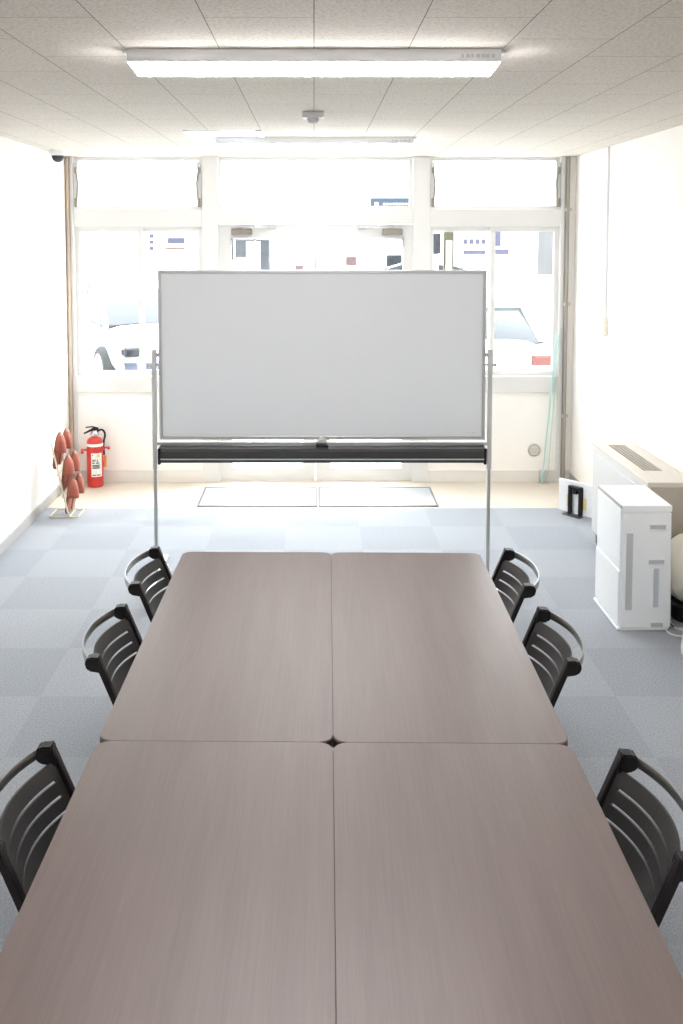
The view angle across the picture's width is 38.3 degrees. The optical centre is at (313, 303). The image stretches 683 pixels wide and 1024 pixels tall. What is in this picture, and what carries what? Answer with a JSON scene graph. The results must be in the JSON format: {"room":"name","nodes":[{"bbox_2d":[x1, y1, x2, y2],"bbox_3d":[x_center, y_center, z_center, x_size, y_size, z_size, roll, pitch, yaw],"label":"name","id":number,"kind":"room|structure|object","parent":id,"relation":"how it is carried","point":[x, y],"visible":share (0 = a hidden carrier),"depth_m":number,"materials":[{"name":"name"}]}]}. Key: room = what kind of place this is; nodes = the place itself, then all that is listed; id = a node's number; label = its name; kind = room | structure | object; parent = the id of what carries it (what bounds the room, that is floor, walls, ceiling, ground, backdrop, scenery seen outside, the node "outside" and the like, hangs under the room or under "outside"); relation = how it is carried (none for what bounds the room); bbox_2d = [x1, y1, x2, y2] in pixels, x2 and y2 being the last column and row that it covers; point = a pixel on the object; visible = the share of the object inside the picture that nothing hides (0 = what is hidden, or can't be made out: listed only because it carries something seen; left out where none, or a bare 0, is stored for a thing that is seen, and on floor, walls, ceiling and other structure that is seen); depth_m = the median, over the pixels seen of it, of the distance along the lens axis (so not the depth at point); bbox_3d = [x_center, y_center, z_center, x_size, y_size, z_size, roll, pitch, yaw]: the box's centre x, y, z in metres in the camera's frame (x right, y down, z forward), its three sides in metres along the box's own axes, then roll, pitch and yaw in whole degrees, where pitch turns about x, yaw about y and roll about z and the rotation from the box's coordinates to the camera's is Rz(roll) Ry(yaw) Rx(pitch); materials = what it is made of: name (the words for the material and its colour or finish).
{"room":"meeting room","nodes":[
{"label":"meeting room","id":0,"kind":"room"},
{"bbox_2d":[0,136,69,541],"bbox_3d":[-2.030,0.525,2.387,0.120,2.620,11.290,0,4,0],"label":"wall","id":1,"kind":"structure","parent":0,"point":[34,357],"depth_m":6.84,"materials":[{"name":"paint"}]},
{"bbox_2d":[0,485,66,554],"bbox_3d":[-1.965,1.795,2.466,0.010,0.075,11.070,0,4,0],"label":"baseboard","id":2,"kind":"structure","parent":1,"relation":"attached to","point":[8,540],"depth_m":6.78,"materials":[{"name":"grey plastic"}]},
{"bbox_2d":[65,157,73,477],"bbox_3d":[-1.952,0.142,7.861,0.028,2.600,0.028,0,4,0],"label":"pipe","id":3,"kind":"object","parent":1,"relation":"attached to","point":[66,158],"visible":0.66,"depth_m":7.84,"materials":[{"name":"beige metal"}]},
{"bbox_2d":[68,157,77,477],"bbox_3d":[-1.925,0.137,7.939,0.030,2.620,0.120,0,4,0],"label":"trim","id":4,"kind":"structure","parent":1,"relation":"attached to","point":[71,159],"depth_m":7.88,"materials":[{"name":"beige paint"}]},
{"bbox_2d":[77,392,203,469],"bbox_3d":[-1.431,1.075,8.014,1.078,0.737,0.100,0,4,0],"label":"wall","id":5,"kind":"structure","parent":0,"point":[125,418],"depth_m":7.96,"materials":[{"name":"white paint"}]},
{"bbox_2d":[75,227,144,375],"bbox_3d":[-1.641,-0.018,7.926,0.538,1.197,0.035,0,4,0],"label":"window","id":6,"kind":"structure","parent":5,"relation":"in","point":[141,372],"depth_m":7.91,"materials":[{"name":"white metal"}]},
{"bbox_2d":[76,375,158,391],"bbox_3d":[-1.401,0.644,7.969,1.018,0.130,0.130,0,4,0],"label":"trim","id":7,"kind":"structure","parent":5,"relation":"attached to","point":[83,383],"depth_m":7.90,"materials":[{"name":"white paint"}]},
{"bbox_2d":[78,470,203,481],"bbox_3d":[-1.426,1.397,7.980,1.068,0.100,0.014,0,4,0],"label":"baseboard","id":8,"kind":"structure","parent":5,"relation":"attached to","point":[109,475],"depth_m":7.97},
{"bbox_2d":[143,227,201,374],"bbox_3d":[-1.151,-0.021,7.965,0.518,1.197,0.035,0,4,0],"label":"window","id":9,"kind":"structure","parent":5,"relation":"in","point":[145,229],"depth_m":7.91,"materials":[{"name":"white metal"}]},
{"bbox_2d":[201,157,219,481],"bbox_3d":[-0.828,0.137,7.939,0.128,2.620,0.120,0,4,0],"label":"trim","id":10,"kind":"structure","parent":5,"relation":"attached to","point":[209,165],"depth_m":7.83,"materials":[{"name":"white paint"}]},
{"bbox_2d":[219,225,314,479],"bbox_3d":[-0.377,0.407,7.883,0.774,2.077,0.209,0,4,0],"label":"door","id":11,"kind":"structure","parent":5,"relation":"in","point":[227,233],"depth_m":7.89,"materials":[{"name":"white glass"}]},
{"bbox_2d":[47,478,558,507],"bbox_3d":[0.055,1.519,7.672,4.250,0.100,0.886,0,4,0],"label":"floor tile","id":12,"kind":"structure","parent":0,"point":[111,494],"depth_m":7.72,"materials":[{"name":"beige tile"}]},
{"bbox_2d":[81,426,109,487],"bbox_3d":[-1.742,1.213,7.845,0.229,0.485,0.152,-1,4,-12],"label":"fire extinguisher","id":13,"kind":"object","parent":12,"relation":"on","point":[95,449],"visible":1,"depth_m":7.80,"materials":[{"name":"red paint"}]},
{"bbox_2d":[92,455,100,475],"bbox_3d":[-1.722,1.277,7.791,0.066,0.169,0.009,-2,4,-22],"label":"label","id":14,"kind":"object","parent":13,"relation":"attached to","point":[96,459],"depth_m":7.79,"materials":[{"name":"white paper"}]},
{"bbox_2d":[197,487,316,506],"bbox_3d":[-0.419,1.474,7.526,0.886,0.009,0.544,0,4,0],"label":"door mat","id":15,"kind":"object","parent":12,"relation":"on","point":[211,496],"visible":1,"depth_m":7.49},
{"bbox_2d":[319,487,438,506],"bbox_3d":[0.478,1.474,7.526,0.884,0.009,0.544,0,4,0],"label":"door mat","id":16,"kind":"object","parent":12,"relation":"on","point":[328,496],"visible":1,"depth_m":7.49,"materials":[{"name":"white"}]},
{"bbox_2d":[539,470,547,482],"bbox_3d":[1.856,1.396,7.958,0.068,0.105,0.022,0,4,0],"label":"block","id":17,"kind":"object","parent":12,"relation":"on","point":[545,473],"visible":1,"depth_m":7.95,"materials":[{"name":"grey paint"}]},
{"bbox_2d":[541,329,557,483],"bbox_3d":[1.903,0.824,7.882,0.160,1.250,0.018,-1,4,-15],"label":"sheet","id":18,"kind":"object","parent":12,"relation":"on","point":[557,329],"visible":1,"depth_m":7.88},
{"bbox_2d":[547,329,559,483],"bbox_3d":[1.933,0.823,7.900,0.121,1.250,0.018,-1,4,-19],"label":"sheet","id":19,"kind":"object","parent":12,"relation":"on","point":[559,329],"visible":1,"depth_m":7.90,"materials":[{"name":"glass"}]},
{"bbox_2d":[218,209,412,223],"bbox_3d":[0.012,-0.698,7.885,1.552,0.119,0.112,0,4,0],"label":"trim","id":20,"kind":"structure","parent":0,"point":[225,216],"depth_m":7.83,"materials":[{"name":"white paint"}]},
{"bbox_2d":[218,157,412,208],"bbox_3d":[0.012,-0.965,7.879,1.552,0.414,0.035,0,4,0],"label":"window","id":21,"kind":"structure","parent":20,"relation":"attached to","point":[220,159],"depth_m":7.87,"materials":[{"name":"white metal"}]},
{"bbox_2d":[0,0,682,156],"bbox_3d":[0.055,-0.832,2.292,4.250,0.100,11.290,0,4,0],"label":"ceiling","id":22,"kind":"structure","parent":0,"point":[573,78],"depth_m":3.96,"materials":[{"name":"white tile"}]},
{"bbox_2d":[49,150,66,161],"bbox_3d":[-1.885,-1.085,7.242,0.124,0.086,0.124,0,4,0],"label":"dome camera","id":23,"kind":"object","parent":22,"relation":"attached to","point":[57,155],"visible":1,"depth_m":7.20,"materials":[{"name":"white plastic"}]},
{"bbox_2d":[74,157,201,226],"bbox_3d":[-1.401,-0.892,7.857,1.018,0.556,0.139,0,4,0],"label":"window","id":24,"kind":"structure","parent":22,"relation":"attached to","point":[77,159],"depth_m":7.83,"materials":[{"name":"white metal"}]},
{"bbox_2d":[183,130,264,138],"bbox_3d":[-0.545,-1.040,6.052,0.466,0.009,0.440,0,4,0],"label":"ceiling hatch","id":25,"kind":"object","parent":22,"relation":"attached to","point":[194,134],"visible":1,"depth_m":6.00,"materials":[{"name":"white plastic"}]},
{"bbox_2d":[302,111,323,123],"bbox_3d":[-0.005,-0.940,4.976,0.110,0.058,0.090,0,4,0],"label":"sensor","id":26,"kind":"object","parent":22,"relation":"attached to","point":[312,117],"visible":1,"depth_m":4.93,"materials":[{"name":"grey plastic"}]},
{"bbox_2d":[122,49,505,75],"bbox_3d":[0.000,-0.817,3.356,1.292,0.078,0.151,0,4,0],"label":"ceiling light","id":27,"kind":"object","parent":22,"relation":"attached to","point":[145,62],"visible":1,"depth_m":3.28,"materials":[{"name":"white metal"}]},
{"bbox_2d":[128,62,499,75],"bbox_3d":[0.000,-0.795,3.358,1.244,0.034,0.144,0,4,0],"label":"diffuser","id":28,"kind":"object","parent":27,"relation":"attached to","point":[141,68],"depth_m":3.30,"materials":[{"name":"white plastic"}]},
{"bbox_2d":[213,137,415,149],"bbox_3d":[0.005,-1.023,6.304,1.292,0.078,0.151,0,4,0],"label":"ceiling light","id":29,"kind":"object","parent":22,"relation":"attached to","point":[224,143],"visible":1,"depth_m":6.23,"materials":[{"name":"white metal"}]},
{"bbox_2d":[217,144,412,149],"bbox_3d":[0.005,-1.001,6.306,1.244,0.034,0.144,0,4,0],"label":"diffuser","id":30,"kind":"object","parent":29,"relation":"attached to","point":[222,146],"depth_m":6.24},
{"bbox_2d":[0,508,682,980],"bbox_3d":[0.055,1.912,2.040,4.250,0.100,10.404,0,4,0],"label":"floor","id":31,"kind":"structure","parent":0,"point":[60,575],"depth_m":5.28,"materials":[{"name":"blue carpet"}]},
{"bbox_2d":[0,740,74,912],"bbox_3d":[-0.444,1.460,2.197,0.538,0.781,0.449,0,4,0],"label":"chair","id":32,"kind":"object","parent":31,"relation":"on","point":[20,862],"visible":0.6,"depth_m":2.24,"materials":[{"name":"plastic"}]},
{"bbox_2d":[49,443,84,517],"bbox_3d":[-1.774,1.240,7.044,0.211,0.539,0.203,0,4,0],"label":"rack","id":33,"kind":"object","parent":31,"relation":"on","point":[53,453],"visible":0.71,"depth_m":6.96,"materials":[{"name":"beige metal"}]},
{"bbox_2d":[52,432,66,468],"bbox_3d":[-1.802,1.043,6.975,0.094,0.269,0.092,1,4,19],"label":"slipper","id":34,"kind":"object","parent":33,"relation":"on","point":[60,442],"visible":1,"depth_m":6.94,"materials":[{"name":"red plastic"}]},
{"bbox_2d":[59,428,71,464],"bbox_3d":[-1.789,1.025,7.073,0.102,0.267,0.091,0,4,-5],"label":"slipper","id":35,"kind":"object","parent":33,"relation":"on","point":[66,433],"visible":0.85,"depth_m":7.04,"materials":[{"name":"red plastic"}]},
{"bbox_2d":[60,455,74,490],"bbox_3d":[-1.748,1.205,6.986,0.094,0.269,0.092,1,4,19],"label":"slipper","id":36,"kind":"object","parent":33,"relation":"on","point":[68,465],"visible":1,"depth_m":6.96,"materials":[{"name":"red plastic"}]},
{"bbox_2d":[65,477,78,513],"bbox_3d":[-1.718,1.367,6.997,0.094,0.268,0.092,1,4,19],"label":"slipper","id":37,"kind":"object","parent":33,"relation":"on","point":[72,490],"visible":1,"depth_m":6.96,"materials":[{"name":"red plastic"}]},
{"bbox_2d":[66,450,79,486],"bbox_3d":[-1.735,1.188,7.085,0.102,0.267,0.091,0,4,-5],"label":"slipper","id":38,"kind":"object","parent":33,"relation":"on","point":[75,457],"visible":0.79,"depth_m":7.05,"materials":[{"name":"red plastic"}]},
{"bbox_2d":[71,473,84,508],"bbox_3d":[-1.705,1.349,7.096,0.102,0.267,0.091,0,4,-5],"label":"slipper","id":39,"kind":"object","parent":33,"relation":"on","point":[79,478],"visible":0.77,"depth_m":7.07,"materials":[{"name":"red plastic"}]},
{"bbox_2d":[82,603,142,704],"bbox_3d":[-0.439,1.398,3.083,0.538,0.781,0.449,0,4,1],"label":"chair","id":40,"kind":"object","parent":31,"relation":"on","point":[99,661],"visible":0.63,"depth_m":3.13,"materials":[{"name":"plastic"}]},
{"bbox_2d":[124,546,171,621],"bbox_3d":[-0.427,1.356,3.686,0.538,0.781,0.449,0,4,1],"label":"chair","id":41,"kind":"object","parent":31,"relation":"on","point":[138,587],"visible":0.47,"depth_m":3.75,"materials":[{"name":"grey plastic"}]},
{"bbox_2d":[0,741,335,1023],"bbox_3d":[-0.262,1.521,1.778,0.601,0.717,1.498,0,4,1],"label":"table","id":42,"kind":"object","parent":31,"relation":"on","point":[176,882],"visible":1,"depth_m":1.91,"materials":[{"name":"brown wood"}]},
{"bbox_2d":[100,552,332,747],"bbox_3d":[-0.241,1.417,3.272,0.601,0.717,1.498,0,4,1],"label":"table","id":43,"kind":"object","parent":31,"relation":"on","point":[236,646],"visible":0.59,"depth_m":3.00,"materials":[{"name":"brown wood"}]},
{"bbox_2d":[145,270,498,601],"bbox_3d":[0.045,0.715,5.483,1.928,1.807,0.640,0,4,0],"label":"whiteboard","id":44,"kind":"object","parent":31,"relation":"on","point":[321,355],"visible":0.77,"depth_m":5.42,"materials":[{"name":"plastic"}]},
{"bbox_2d":[316,443,328,447],"bbox_3d":[0.045,0.781,5.408,0.070,0.020,0.044,0,4,0],"label":"eraser","id":45,"kind":"object","parent":44,"relation":"on","point":[318,445],"visible":1,"depth_m":5.39,"materials":[{"name":"black plastic"}]},
{"bbox_2d":[158,445,486,464],"bbox_3d":[0.045,0.831,5.419,1.798,0.090,0.104,0,4,0],"label":"tray","id":46,"kind":"object","parent":44,"relation":"on","point":[166,453],"depth_m":5.37,"materials":[{"name":"black metal"}]},
{"bbox_2d":[331,552,567,746],"bbox_3d":[0.359,1.417,3.264,0.601,0.717,1.498,0,4,1],"label":"table","id":47,"kind":"object","parent":31,"relation":"on","point":[426,647],"visible":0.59,"depth_m":2.97,"materials":[{"name":"brown wood"}]},
{"bbox_2d":[333,742,682,1023],"bbox_3d":[0.339,1.522,1.769,0.601,0.717,1.498,0,4,1],"label":"table","id":48,"kind":"object","parent":31,"relation":"on","point":[476,883],"visible":1,"depth_m":1.91,"materials":[{"name":"brown wood"}]},
{"bbox_2d":[491,547,539,622],"bbox_3d":[0.556,1.357,3.672,0.538,0.781,0.449,0,4,1],"label":"chair","id":49,"kind":"object","parent":31,"relation":"on","point":[526,590],"visible":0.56,"depth_m":3.73,"materials":[{"name":"plastic"}]},
{"bbox_2d":[522,606,583,707],"bbox_3d":[0.549,1.399,3.063,0.538,0.781,0.449,0,4,1],"label":"chair","id":50,"kind":"object","parent":31,"relation":"on","point":[566,665],"visible":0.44,"depth_m":3.10,"materials":[{"name":"plastic"}]},
{"bbox_2d":[558,478,591,518],"bbox_3d":[1.854,1.391,7.015,0.064,0.245,0.300,-3,5,-38],"label":"stand","id":51,"kind":"object","parent":31,"relation":"on","point":[575,497],"visible":0.97,"depth_m":7.02,"materials":[{"name":"white plastic"}]},
{"bbox_2d":[593,485,671,629],"bbox_3d":[1.670,1.320,5.169,0.272,0.645,0.436,0,4,0],"label":"air purifier","id":52,"kind":"object","parent":31,"relation":"on","point":[633,569],"visible":1,"depth_m":4.97,"materials":[{"name":"white plastic"}]},
{"bbox_2d":[592,441,682,599],"bbox_3d":[1.938,1.259,5.892,0.261,0.666,1.080,0,4,0],"label":"air conditioner","id":53,"kind":"object","parent":31,"relation":"on","point":[614,462],"visible":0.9,"depth_m":5.79,"materials":[{"name":"beige metal"}]},
{"bbox_2d":[609,445,662,470],"bbox_3d":[1.932,0.933,5.944,0.114,0.010,0.694,0,4,0],"label":"grille","id":54,"kind":"object","parent":53,"relation":"attached to","point":[628,453],"depth_m":5.93,"materials":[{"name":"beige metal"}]},
{"bbox_2d":[597,748,682,927],"bbox_3d":[0.538,1.462,2.166,0.538,0.781,0.449,0,4,1],"label":"chair","id":55,"kind":"object","parent":31,"relation":"on","point":[658,879],"visible":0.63,"depth_m":2.19,"materials":[{"name":"plastic"}]},
{"bbox_2d":[666,620,682,636],"bbox_3d":[1.840,1.641,5.037,0.128,0.021,0.281,0,4,0],"label":"power cord","id":56,"kind":"object","parent":31,"relation":"on","point":[680,629],"visible":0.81,"depth_m":4.95,"materials":[{"name":"white plastic"}]},
{"bbox_2d":[671,533,682,622],"bbox_3d":[1.965,1.413,5.141,0.296,0.464,0.296,0,4,0],"label":"humidifier","id":57,"kind":"object","parent":31,"relation":"on","point":[677,541],"visible":0.62,"depth_m":5.07,"materials":[{"name":"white plastic"}]},
{"bbox_2d":[681,634,682,654],"bbox_3d":[1.905,1.451,4.612,0.296,0.462,0.265,0,4,0],"label":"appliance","id":58,"kind":"object","parent":31,"relation":"on","point":[682,634],"visible":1,"depth_m":4.71,"materials":[{"name":"white plastic"}]},
{"bbox_2d":[428,392,556,469],"bbox_3d":[1.502,1.075,8.014,1.157,0.737,0.100,0,4,0],"label":"wall","id":59,"kind":"structure","parent":0,"point":[519,419],"depth_m":7.96,"materials":[{"name":"white paint"}]},
{"bbox_2d":[316,225,411,479],"bbox_3d":[0.401,0.407,7.883,0.774,2.077,0.209,0,4,0],"label":"door","id":60,"kind":"structure","parent":59,"relation":"in","point":[324,233],"depth_m":7.89,"materials":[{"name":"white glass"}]},
{"bbox_2d":[411,157,430,481],"bbox_3d":[0.856,0.137,7.939,0.135,2.620,0.120,0,4,0],"label":"trim","id":61,"kind":"structure","parent":59,"relation":"attached to","point":[421,165],"depth_m":7.83,"materials":[{"name":"white paint"}]},
{"bbox_2d":[430,227,489,374],"bbox_3d":[1.188,-0.021,7.965,0.529,1.197,0.035,0,4,0],"label":"window","id":62,"kind":"structure","parent":59,"relation":"in","point":[432,229],"depth_m":7.91,"materials":[{"name":"white metal"}]},
{"bbox_2d":[428,470,568,481],"bbox_3d":[1.496,1.397,7.980,1.147,0.100,0.014,0,4,0],"label":"baseboard","id":63,"kind":"structure","parent":59,"relation":"attached to","point":[433,475],"depth_m":7.97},
{"bbox_2d":[485,375,557,391],"bbox_3d":[1.442,0.644,7.969,1.037,0.130,0.130,0,4,0],"label":"trim","id":64,"kind":"structure","parent":59,"relation":"attached to","point":[500,383],"depth_m":7.90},
{"bbox_2d":[489,227,558,375],"bbox_3d":[1.687,-0.018,7.926,0.546,1.197,0.035,0,4,0],"label":"window","id":65,"kind":"structure","parent":59,"relation":"in","point":[493,230],"depth_m":7.91,"materials":[{"name":"white metal"}]},
{"bbox_2d":[430,157,560,226],"bbox_3d":[1.442,-0.892,7.857,1.037,0.556,0.139,0,4,0],"label":"window","id":66,"kind":"structure","parent":65,"relation":"attached to","point":[556,159],"depth_m":7.83,"materials":[{"name":"white metal"}]},
{"bbox_2d":[528,444,540,455],"bbox_3d":[1.782,1.185,7.962,0.104,0.104,0.020,0,4,0],"label":"vent cap","id":67,"kind":"object","parent":59,"relation":"attached to","point":[533,449],"visible":1,"depth_m":7.96,"materials":[{"name":"white plastic"}]},
{"bbox_2d":[556,156,569,481],"bbox_3d":[1.978,0.137,7.939,0.035,2.620,0.120,0,4,0],"label":"trim","id":68,"kind":"structure","parent":59,"relation":"attached to","point":[562,159],"depth_m":7.88,"materials":[{"name":"beige paint"}]},
{"bbox_2d":[562,157,571,478],"bbox_3d":[2.016,0.143,7.853,0.048,2.600,0.033,0,4,0],"label":"pipe","id":69,"kind":"object","parent":59,"relation":"attached to","point":[568,209],"visible":0.97,"depth_m":7.84,"materials":[{"name":"beige metal"}]},
{"bbox_2d":[571,125,682,484],"bbox_3d":[2.140,0.525,2.387,0.120,2.620,11.290,0,4,0],"label":"wall","id":70,"kind":"structure","parent":0,"point":[627,382],"depth_m":6.45,"materials":[{"name":"paint"}]},
{"bbox_2d":[565,157,575,472],"bbox_3d":[2.053,0.136,7.944,0.055,2.620,0.110,0,4,0],"label":"trim","id":71,"kind":"structure","parent":70,"relation":"attached to","point":[573,159],"depth_m":7.88,"materials":[{"name":"paint"}]},
{"bbox_2d":[569,473,578,481],"bbox_3d":[2.075,1.795,2.466,0.010,0.075,11.070,0,4,0],"label":"baseboard","id":72,"kind":"structure","parent":70,"relation":"attached to","point":[571,477],"depth_m":7.89,"materials":[{"name":"grey plastic"}]},
{"bbox_2d":[600,147,609,335],"bbox_3d":[2.060,-0.439,6.966,0.040,1.333,0.080,0,4,0],"label":"cord","id":73,"kind":"object","parent":70,"relation":"attached to","point":[603,320],"visible":1,"depth_m":6.96,"materials":[{"name":"white plastic"}]},
{"label":"outside","id":74,"kind":"structure","parent":0,"visible":0},
{"bbox_2d":[83,328,551,440],"bbox_3d":[0.000,1.128,15.116,80.000,0.200,14.000,0,4,0],"label":"ground","id":75,"kind":"structure","parent":74,"point":[547,332],"depth_m":15.25,"materials":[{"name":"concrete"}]},
{"bbox_2d":[82,278,158,369],"bbox_3d":[-2.596,0.371,14.252,2.020,1.432,4.180,-2,4,-26],"label":"car","id":76,"kind":"object","parent":75,"relation":"on","point":[110,307],"visible":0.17,"depth_m":13.25,"materials":[{"name":"white paint"}]},
{"bbox_2d":[82,312,88,322],"bbox_3d":[-3.120,0.189,13.213,0.180,0.140,0.160,-2,4,-26],"label":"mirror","id":77,"kind":"object","parent":76,"relation":"attached to","point":[85,316],"depth_m":13.16,"materials":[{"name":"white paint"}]},
{"bbox_2d":[123,360,138,369],"bbox_3d":[-2.160,0.975,11.646,0.144,0.590,0.216,0,4,0],"label":"crate","id":78,"kind":"object","parent":75,"relation":"on","point":[129,364],"visible":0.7,"depth_m":11.53,"materials":[{"name":"blue paint"}]},
{"bbox_2d":[146,360,158,369],"bbox_3d":[-1.920,0.975,11.646,0.144,0.590,0.216,0,4,0],"label":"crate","id":79,"kind":"object","parent":75,"relation":"on","point":[147,361],"visible":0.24,"depth_m":11.53,"materials":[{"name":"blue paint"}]},
{"bbox_2d":[147,232,193,278],"bbox_3d":[-3.050,-0.528,21.024,1.000,2.280,0.100,0,4,0],"label":"shop sign","id":80,"kind":"object","parent":75,"relation":"on","point":[157,242],"visible":0.56,"depth_m":20.93,"materials":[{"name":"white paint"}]},
{"bbox_2d":[234,239,270,269],"bbox_3d":[-1.265,-0.351,20.505,0.730,2.000,0.640,0,4,0],"label":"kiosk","id":81,"kind":"object","parent":75,"relation":"on","point":[247,256],"visible":0.42,"depth_m":20.16,"materials":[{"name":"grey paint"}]},
{"bbox_2d":[233,463,400,477],"bbox_3d":[0.000,1.455,8.505,2.400,0.070,0.775,0,4,0],"label":"doorstep","id":82,"kind":"object","parent":75,"relation":"on","point":[234,464],"depth_m":8.60,"materials":[{"name":"concrete"}]},
{"bbox_2d":[433,233,440,269],"bbox_3d":[1.155,0.376,9.389,0.090,2.100,0.080,0,4,0],"label":"sign board","id":83,"kind":"object","parent":75,"relation":"on","point":[437,236],"visible":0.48,"depth_m":9.29,"materials":[{"name":"grey paint"}]},
{"bbox_2d":[443,232,453,269],"bbox_3d":[1.235,0.379,9.097,0.090,2.135,0.064,0,4,0],"label":"sign post","id":84,"kind":"object","parent":75,"relation":"on","point":[448,237],"visible":0.32,"depth_m":9.01,"materials":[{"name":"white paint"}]},
{"bbox_2d":[460,232,488,269],"bbox_3d":[3.169,-1.046,19.484,0.557,0.730,0.100,0,4,0],"label":"shop sign","id":85,"kind":"object","parent":75,"relation":"on","point":[474,244],"depth_m":19.43,"materials":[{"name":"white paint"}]},
{"bbox_2d":[495,232,516,294],"bbox_3d":[3.788,-0.799,19.502,0.414,1.225,0.100,0,4,0],"label":"shop sign","id":86,"kind":"object","parent":75,"relation":"on","point":[505,242],"depth_m":19.43,"materials":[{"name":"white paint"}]},
{"bbox_2d":[486,290,550,369],"bbox_3d":[1.549,0.516,12.176,2.020,1.432,4.180,-1,4,-8],"label":"car","id":87,"kind":"object","parent":75,"relation":"on","point":[518,336],"visible":0.07,"depth_m":10.53,"materials":[{"name":"white paint"}]},
{"bbox_2d":[531,353,550,365],"bbox_3d":[2.417,0.582,10.308,0.340,0.120,0.200,-1,4,-8],"label":"tail lamp","id":88,"kind":"object","parent":87,"relation":"attached to","point":[537,359],"depth_m":10.21,"materials":[{"name":"plastic"}]},
{"bbox_2d":[537,232,552,274],"bbox_3d":[2.246,0.297,9.447,0.222,2.250,0.038,0,4,0],"label":"banner flag","id":89,"kind":"object","parent":75,"relation":"on","point":[545,239],"visible":0.47,"depth_m":9.39,"materials":[{"name":"white fabric"}]},
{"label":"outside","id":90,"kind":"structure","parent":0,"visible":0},
{"bbox_2d":[159,269,551,327],"bbox_3d":[0.000,-0.680,41.053,80.000,0.190,38.000,0,4,0],"label":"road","id":91,"kind":"structure","parent":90,"point":[539,302],"depth_m":30.54,"materials":[{"name":"grey asphalt"}]},
{"bbox_2d":[79,161,156,278],"bbox_3d":[-12.000,-4.471,39.785,10.600,7.550,8.600,0,4,0],"label":"building","id":92,"kind":"structure","parent":91,"relation":"on","point":[104,255],"depth_m":35.99,"materials":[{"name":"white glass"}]},
{"bbox_2d":[188,161,409,269],"bbox_3d":[-0.600,-3.753,43.845,9.600,5.550,8.600,0,4,0],"label":"building","id":93,"kind":"structure","parent":91,"relation":"on","point":[244,183],"depth_m":39.77,"materials":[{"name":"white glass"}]},
{"bbox_2d":[282,238,401,269],"bbox_3d":[1.150,-1.005,29.998,4.200,2.000,1.790,0,4,0],"label":"van","id":94,"kind":"object","parent":91,"relation":"on","point":[345,253],"visible":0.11,"depth_m":29.13,"materials":[{"name":"white paint"}]},
{"bbox_2d":[371,198,408,269],"bbox_3d":[2.020,-1.209,25.464,1.120,3.040,0.108,0,4,0],"label":"billboard","id":95,"kind":"object","parent":91,"relation":"on","point":[374,201],"visible":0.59,"depth_m":25.32,"materials":[{"name":"paper"}]},
{"bbox_2d":[381,263,487,289],"bbox_3d":[2.190,-0.276,23.639,4.180,1.432,2.020,0,4,5],"label":"car","id":96,"kind":"object","parent":91,"relation":"on","point":[398,266],"visible":0.02,"depth_m":23.01,"materials":[{"name":"grey paint"}]},
{"bbox_2d":[439,161,554,290],"bbox_3d":[12.000,-3.244,40.873,12.600,4.950,8.600,0,4,0],"label":"building","id":97,"kind":"structure","parent":91,"relation":"on","point":[468,183],"depth_m":36.91,"materials":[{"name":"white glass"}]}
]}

